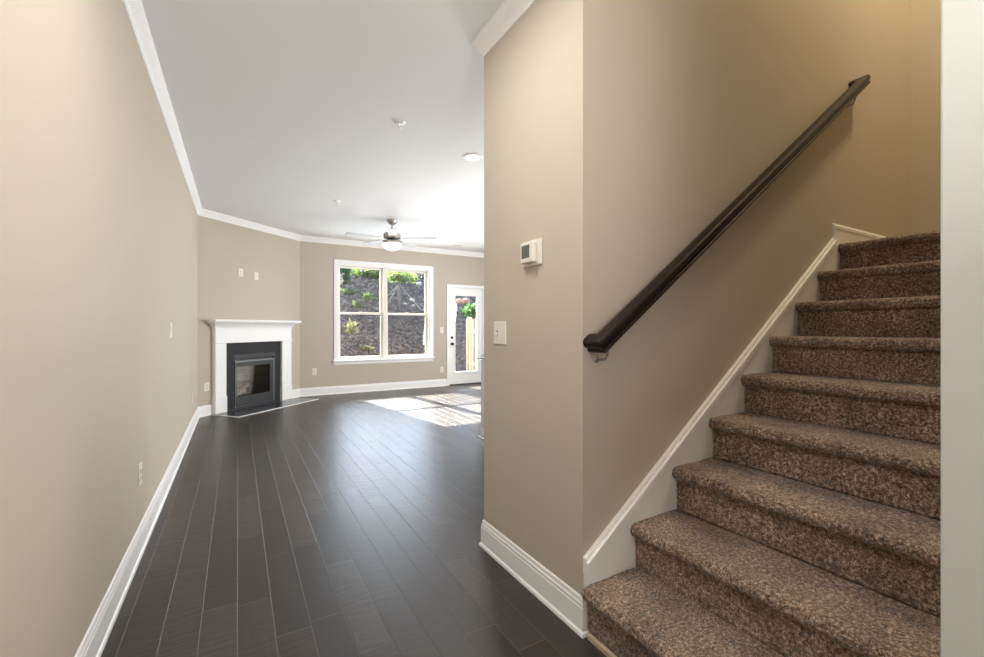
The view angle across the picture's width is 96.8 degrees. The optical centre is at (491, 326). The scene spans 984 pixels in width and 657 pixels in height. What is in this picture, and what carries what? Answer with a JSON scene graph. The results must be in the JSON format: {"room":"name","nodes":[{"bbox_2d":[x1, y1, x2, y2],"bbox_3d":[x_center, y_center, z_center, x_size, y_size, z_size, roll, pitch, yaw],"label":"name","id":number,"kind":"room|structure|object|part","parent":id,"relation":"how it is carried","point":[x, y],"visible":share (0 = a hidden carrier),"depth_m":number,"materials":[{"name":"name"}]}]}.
{"room":"entrance hallway","nodes":[
{"label":"entrance hallway","id":0,"kind":"room"},
{"bbox_2d":[0,0,197,656],"bbox_3d":[-1.673,-0.185,1.861,0.120,2.750,8.900,0,0,-30],"label":"wall","id":1,"kind":"structure","parent":0,"point":[99,217],"depth_m":1.43,"materials":[{"name":"beige paint"}]},
{"bbox_2d":[138,461,141,486],"bbox_3d":[-1.865,0.780,2.320,0.010,0.116,0.072,0,0,-30],"label":"wall outlet","id":2,"kind":"object","parent":1,"relation":"attached to","point":[140,463],"visible":1,"depth_m":2.31,"materials":[{"name":"beige plastic"}]},
{"bbox_2d":[74,404,211,656],"bbox_3d":[-1.583,1.119,1.988,0.162,0.142,9.029,0,0,-30],"label":"baseboard","id":3,"kind":"structure","parent":1,"relation":"attached to","point":[94,641],"depth_m":2.05,"materials":[{"name":"white paint"}]},
{"bbox_2d":[169,322,171,337],"bbox_3d":[-2.486,0.023,3.384,0.010,0.116,0.116,0,0,-30],"label":"light switch","id":4,"kind":"object","parent":1,"relation":"attached to","point":[170,323],"visible":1,"depth_m":3.35,"materials":[{"name":"beige plastic"}]},
{"bbox_2d":[122,0,483,257],"bbox_3d":[-1.629,-1.514,3.809,4.405,0.092,11.596,0,0,-1],"label":"trim","id":5,"kind":"structure","parent":1,"relation":"attached to","point":[134,9],"depth_m":3.59,"materials":[{"name":"white paint"}]},
{"bbox_2d":[198,215,299,410],"bbox_3d":[-3.620,-0.185,6.614,0.100,2.750,1.823,0,0,19],"label":"wall","id":6,"kind":"structure","parent":0,"point":[224,248],"depth_m":6.38,"materials":[{"name":"beige paint"}]},
{"bbox_2d":[204,382,208,390],"bbox_3d":[-3.819,0.800,5.851,0.010,0.116,0.072,0,0,19],"label":"wall outlet","id":7,"kind":"object","parent":6,"relation":"attached to","point":[206,385],"visible":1,"depth_m":5.85,"materials":[{"name":"beige plastic"}]},
{"bbox_2d":[239,268,242,276],"bbox_3d":[-3.650,-0.790,6.354,0.010,0.116,0.072,0,0,19],"label":"wall outlet","id":8,"kind":"object","parent":6,"relation":"attached to","point":[240,270],"visible":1,"depth_m":6.35,"materials":[{"name":"beige plastic"}]},
{"bbox_2d":[254,272,257,279],"bbox_3d":[-3.564,-0.770,6.610,0.010,0.116,0.072,0,0,19],"label":"cable plate","id":9,"kind":"object","parent":6,"relation":"attached to","point":[255,273],"visible":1,"depth_m":6.60,"materials":[{"name":"beige plastic"}]},
{"bbox_2d":[141,0,505,252],"bbox_3d":[0.530,-1.620,3.858,5.937,0.120,10.370,0,0,-30],"label":"ceiling","id":10,"kind":"structure","parent":0,"point":[285,110],"depth_m":3.15,"materials":[{"name":"paint"}]},
{"bbox_2d":[345,219,436,250],"bbox_3d":[-1.493,-1.339,6.353,1.236,0.441,1.287,0,0,-30],"label":"ceiling fan","id":11,"kind":"object","parent":10,"relation":"hanging from","point":[391,242],"visible":1,"depth_m":6.29,"materials":[{"name":"silver metal"}]},
{"bbox_3d":[-1.807,-1.288,6.154,0.493,0.013,0.137,0,0,-30],"label":"blade","id":12,"kind":"part","parent":11,"relation":"part of","materials":[{"name":"grey"}]},
{"bbox_3d":[-1.776,-1.288,6.646,0.490,0.013,0.137,0,0,40],"label":"blade","id":13,"kind":"part","parent":11,"relation":"part of","materials":[{"name":"grey"}]},
{"bbox_3d":[-1.458,-1.167,6.379,0.272,0.095,0.272,0,0,-30],"label":"lamp shade","id":14,"kind":"part","parent":11,"relation":"part of","materials":[{"name":"white glass"}]},
{"bbox_3d":[-1.358,-1.288,5.977,0.137,0.013,0.490,0,0,-14],"label":"blade","id":15,"kind":"part","parent":11,"relation":"part of","materials":[{"name":"grey"}]},
{"bbox_3d":[-1.303,-1.288,6.764,0.137,0.013,0.490,0,0,22],"label":"blade","id":16,"kind":"part","parent":11,"relation":"part of","materials":[{"name":"grey"}]},
{"bbox_3d":[-1.044,-1.288,6.351,0.490,0.013,0.137,0,0,4],"label":"blade","id":17,"kind":"part","parent":11,"relation":"part of","materials":[{"name":"grey"}]},
{"bbox_2d":[395,119,404,129],"bbox_3d":[-0.700,-1.532,3.325,0.082,0.056,0.082,0,0,-30],"label":"sprinkler","id":18,"kind":"object","parent":10,"relation":"attached to","point":[398,122],"visible":1,"depth_m":3.31,"materials":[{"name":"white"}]},
{"bbox_2d":[462,153,482,161],"bbox_3d":[-0.178,-1.554,4.011,0.192,0.009,0.192,0,0,-30],"label":"recessed light","id":19,"kind":"object","parent":10,"relation":"in","point":[473,157],"visible":1,"depth_m":4.00,"materials":[{"name":"white plastic"}]},
{"bbox_2d":[300,241,483,387],"bbox_3d":[-1.453,-0.185,8.617,4.325,2.750,0.150,0,0,-30],"label":"wall","id":20,"kind":"structure","parent":0,"point":[316,259],"depth_m":7.89,"materials":[{"name":"beige paint"}]},
{"bbox_2d":[312,368,316,374],"bbox_3d":[-3.077,0.775,7.577,0.072,0.116,0.010,0,0,-30],"label":"wall outlet","id":21,"kind":"object","parent":20,"relation":"attached to","point":[314,370],"visible":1,"depth_m":7.57,"materials":[{"name":"beige plastic"}]},
{"bbox_2d":[292,379,446,397],"bbox_3d":[-2.135,1.119,8.030,2.921,0.142,0.176,0,0,-30],"label":"baseboard","id":22,"kind":"structure","parent":20,"relation":"attached to","point":[315,391],"depth_m":8.02,"materials":[{"name":"white paint"}]},
{"bbox_2d":[333,259,434,364],"bbox_3d":[-2.012,-0.263,8.262,1.930,1.875,0.200,0,0,-30],"label":"window","id":23,"kind":"structure","parent":20,"relation":"in","point":[383,268],"depth_m":8.25,"materials":[{"name":"white paint"}]},
{"bbox_3d":[-2.442,-0.671,8.103,0.804,0.873,0.030,0,0,-30],"label":"sash","id":24,"kind":"part","parent":23,"relation":"part of","materials":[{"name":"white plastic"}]},
{"bbox_3d":[-2.426,0.154,8.075,0.804,0.838,0.030,0,0,-30],"label":"sash","id":25,"kind":"part","parent":23,"relation":"part of","materials":[{"name":"white plastic"}]},
{"bbox_3d":[-1.990,0.604,8.223,1.930,0.028,0.110,0,0,-30],"label":"sill","id":26,"kind":"part","parent":23,"relation":"part of","materials":[{"name":"white paint"}]},
{"bbox_3d":[-1.676,-0.671,8.550,0.834,0.873,0.030,0,0,-30],"label":"sash","id":27,"kind":"part","parent":23,"relation":"part of","materials":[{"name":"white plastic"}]},
{"bbox_3d":[-1.659,0.154,8.522,0.834,0.838,0.030,0,0,-30],"label":"sash","id":28,"kind":"part","parent":23,"relation":"part of","materials":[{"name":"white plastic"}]},
{"bbox_2d":[447,284,483,385],"bbox_3d":[-0.558,0.163,9.112,0.894,2.055,0.196,0,0,-30],"label":"door","id":29,"kind":"structure","parent":20,"relation":"in","point":[453,377],"depth_m":9.02,"materials":[{"name":"white paint"}]},
{"bbox_2d":[101,383,940,656],"bbox_3d":[0.530,1.250,3.858,5.937,0.120,10.370,0,0,-30],"label":"floor","id":30,"kind":"structure","parent":0,"point":[347,524],"depth_m":2.35,"materials":[{"name":"brown wood"}]},
{"bbox_2d":[206,319,318,417],"bbox_3d":[-3.437,0.544,6.545,0.732,1.292,1.573,0,0,19],"label":"fireplace","id":31,"kind":"object","parent":30,"relation":"on","point":[251,359],"visible":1,"depth_m":6.45,"materials":[{"name":"white paint"}]},
{"bbox_3d":[-3.511,-0.016,6.553,0.142,0.112,1.530,0,0,19],"label":"bed moulding","id":32,"kind":"part","parent":31,"relation":"part of","materials":[{"name":"white paint"}]},
{"bbox_2d":[206,319,300,322],"bbox_3d":[-3.496,-0.087,6.557,0.172,0.030,1.559,0,0,19],"label":"mantel shelf","id":33,"kind":"object","parent":31,"relation":"attached to","point":[207,320],"depth_m":6.27,"materials":[{"name":"white paint"}]},
{"bbox_3d":[-3.559,0.817,6.559,0.032,0.657,0.702,0,0,19],"label":"firebox door","id":34,"kind":"part","parent":31,"relation":"part of","materials":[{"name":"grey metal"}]},
{"bbox_3d":[-3.575,0.789,6.536,0.005,0.438,0.598,0,0,19],"label":"door glass","id":35,"kind":"part","parent":31,"relation":"part of","materials":[{"name":"black glass"}]},
{"bbox_3d":[-3.568,0.789,6.562,0.027,0.778,0.750,0,0,19],"label":"insert frame","id":36,"kind":"part","parent":31,"relation":"part of","materials":[{"name":"grey paint"}]},
{"bbox_2d":[476,353,483,445],"bbox_3d":[0.330,0.720,3.978,0.684,0.940,0.740,0,0,-30],"label":"kitchen appliance","id":37,"kind":"object","parent":30,"relation":"on","point":[481,437],"visible":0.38,"depth_m":4.11,"materials":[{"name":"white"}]},
{"bbox_3d":[0.082,0.605,3.834,0.018,0.690,0.716,0,0,-30],"label":"door","id":38,"kind":"part","parent":37,"relation":"part of","materials":[{"name":"white ceramic"}]},
{"bbox_3d":[0.082,1.038,3.834,0.018,0.155,0.716,0,0,-30],"label":"drawer","id":39,"kind":"part","parent":37,"relation":"part of","materials":[{"name":"white metal"}]},
{"bbox_2d":[581,230,940,656],"bbox_3d":[2.033,0.318,2.100,3.370,1.745,0.996,0,0,-30],"label":"staircase","id":40,"kind":"structure","parent":30,"relation":"on","point":[689,565],"depth_m":1.67,"materials":[{"name":"brown carpet"}]},
{"bbox_2d":[484,0,983,656],"bbox_3d":[1.065,-0.185,0.595,0.120,2.750,4.194,0,0,-30],"label":"wall","id":41,"kind":"structure","parent":0,"point":[545,78],"depth_m":1.75,"materials":[{"name":"beige paint"}]},
{"bbox_2d":[494,321,505,344],"bbox_3d":[0.035,0.030,2.223,0.020,0.116,0.116,0,0,-30],"label":"light switch","id":42,"kind":"object","parent":41,"relation":"attached to","point":[499,327],"visible":1,"depth_m":2.22,"materials":[{"name":"beige plastic"}]},
{"bbox_2d":[471,0,535,57],"bbox_3d":[2.714,-1.514,1.656,4.142,0.092,4.126,0,0,-30],"label":"trim","id":43,"kind":"structure","parent":41,"relation":"attached to","point":[507,15],"depth_m":2.18,"materials":[{"name":"white paint"}]},
{"bbox_2d":[521,238,541,267],"bbox_3d":[0.170,-0.334,1.974,0.037,0.116,0.146,0,0,-30],"label":"thermostat","id":44,"kind":"object","parent":41,"relation":"attached to","point":[531,251],"visible":1,"depth_m":1.94,"materials":[{"name":"beige plastic"}]},
{"bbox_2d":[479,520,591,638],"bbox_3d":[1.912,1.119,3.062,4.112,0.142,0.830,0,0,-30],"label":"baseboard","id":45,"kind":"structure","parent":41,"relation":"attached to","point":[560,598],"depth_m":1.92,"materials":[{"name":"white paint"}]},
{"bbox_2d":[606,0,910,526],"bbox_3d":[1.817,-1.460,2.621,3.460,5.300,0.120,0,0,-30],"label":"wall","id":46,"kind":"structure","parent":0,"point":[703,97],"depth_m":2.15,"materials":[{"name":"beige paint"}]},
{"bbox_2d":[583,74,870,362],"bbox_3d":[1.389,-0.734,2.245,2.347,1.751,0.096,0,0,-30],"label":"handrail","id":47,"kind":"object","parent":46,"relation":"attached to","point":[601,342],"visible":1,"depth_m":1.96,"materials":[{"name":"brown wood"}]},
{"bbox_2d":[911,0,940,444],"bbox_3d":[3.917,-1.460,2.336,0.120,5.300,2.488,0,0,-30],"label":"wall","id":48,"kind":"structure","parent":0,"point":[925,14],"depth_m":3.31,"materials":[{"name":"beige paint"}]},
{"bbox_2d":[832,223,885,243],"bbox_3d":[3.307,-0.584,1.980,1.292,0.129,2.488,0,0,-30],"label":"baseboard","id":49,"kind":"structure","parent":48,"relation":"attached to","point":[842,234],"depth_m":2.82,"materials":[{"name":"white paint"}]},
{"label":"outside","id":50,"kind":"structure","parent":0,"visible":0},
{"bbox_2d":[340,269,475,371],"bbox_3d":[-3.801,-0.832,14.454,14.000,4.748,9.200,0,0,-30],"label":"bank","id":51,"kind":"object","parent":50,"point":[406,333],"visible":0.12,"depth_m":12.80,"materials":[{"name":"brown soil"}]},
{"bbox_2d":[340,268,352,282],"bbox_3d":[-4.814,-1.772,14.175,0.651,0.880,0.806,0,0,-30],"label":"evergreen shrub","id":52,"kind":"object","parent":51,"relation":"on","point":[344,274],"visible":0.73,"depth_m":14.03,"materials":[{"name":"green plant"}]},
{"bbox_2d":[340,288,358,293],"bbox_3d":[-4.485,-1.111,13.583,0.727,0.276,0.863,0,0,38],"label":"plant","id":53,"kind":"object","parent":51,"relation":"on","point":[346,291],"visible":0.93,"depth_m":13.47,"materials":[{"name":"green plant"}]},
{"bbox_2d":[343,318,358,333],"bbox_3d":[-3.730,0.004,11.573,0.364,0.535,0.449,0,0,-5],"label":"ornamental grass","id":54,"kind":"object","parent":51,"relation":"on","point":[351,328],"depth_m":11.59,"materials":[{"name":"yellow plant"}]},
{"bbox_2d":[352,298,365,309],"bbox_3d":[-3.925,-0.669,12.860,0.460,0.452,0.358,0,0,-19],"label":"plant","id":55,"kind":"object","parent":51,"relation":"on","point":[357,303],"visible":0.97,"depth_m":12.82,"materials":[{"name":"green plant"}]},
{"bbox_2d":[357,344,373,350],"bbox_3d":[-3.243,0.542,11.202,0.449,0.217,0.424,0,0,-30],"label":"ornamental grass","id":56,"kind":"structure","parent":51,"relation":"on","point":[361,347],"depth_m":11.13,"materials":[{"name":"green plant"}]},
{"bbox_2d":[360,292,376,301],"bbox_3d":[-3.825,-0.932,13.503,0.395,0.414,0.497,0,0,15],"label":"plant","id":57,"kind":"object","parent":51,"relation":"on","point":[367,298],"visible":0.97,"depth_m":13.46,"materials":[{"name":"green plant"}]},
{"bbox_2d":[352,269,391,277],"bbox_3d":[-4.086,-1.946,15.031,1.581,0.641,1.432,0,0,-30],"label":"leafy shrub","id":58,"kind":"object","parent":51,"relation":"on","point":[369,273],"visible":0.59,"depth_m":14.81,"materials":[{"name":"green plant"}]},
{"bbox_2d":[379,271,420,309],"bbox_3d":[-2.790,-1.160,13.631,1.025,1.338,1.335,0,0,42],"label":"young tree","id":59,"kind":"object","parent":51,"relation":"on","point":[397,277],"visible":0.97,"depth_m":13.54,"materials":[{"name":"green plant"}]},
{"bbox_3d":[-2.790,-1.588,13.631,1.025,0.483,1.335,0,0,42],"label":"crown","id":60,"kind":"part","parent":59,"relation":"part of","materials":[{"name":"green plant"}]},
{"bbox_2d":[456,299,464,303],"bbox_3d":[-1.116,-0.840,15.083,0.288,0.272,0.355,0,0,43],"label":"rock","id":61,"kind":"object","parent":51,"relation":"on","point":[459,301],"visible":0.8,"depth_m":14.99,"materials":[{"name":"stone"}]},
{"bbox_2d":[461,302,475,316],"bbox_3d":[-0.653,-0.551,14.526,0.901,0.569,0.926,0,0,22],"label":"round shrub","id":62,"kind":"object","parent":51,"relation":"on","point":[470,310],"visible":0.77,"depth_m":14.37,"materials":[{"name":"green plant"}]},
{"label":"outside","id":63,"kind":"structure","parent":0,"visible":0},
{"bbox_3d":[-2.083,1.345,9.523,12.000,0.190,2.049,0,0,-30],"label":"patio","id":64,"kind":"object","parent":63,"visible":0},
{"bbox_2d":[466,317,475,370],"bbox_3d":[-0.134,0.500,10.488,0.140,1.500,1.530,0,0,-39],"label":"fence","id":65,"kind":"object","parent":64,"relation":"on","point":[470,331],"visible":0.21,"depth_m":10.90,"materials":[{"name":"yellow wood"}]},
{"bbox_3d":[-0.567,0.500,11.064,0.089,1.500,0.090,0,0,-39],"label":"post","id":66,"kind":"part","parent":65,"relation":"part of","materials":[{"name":"yellow wood"}]}
]}

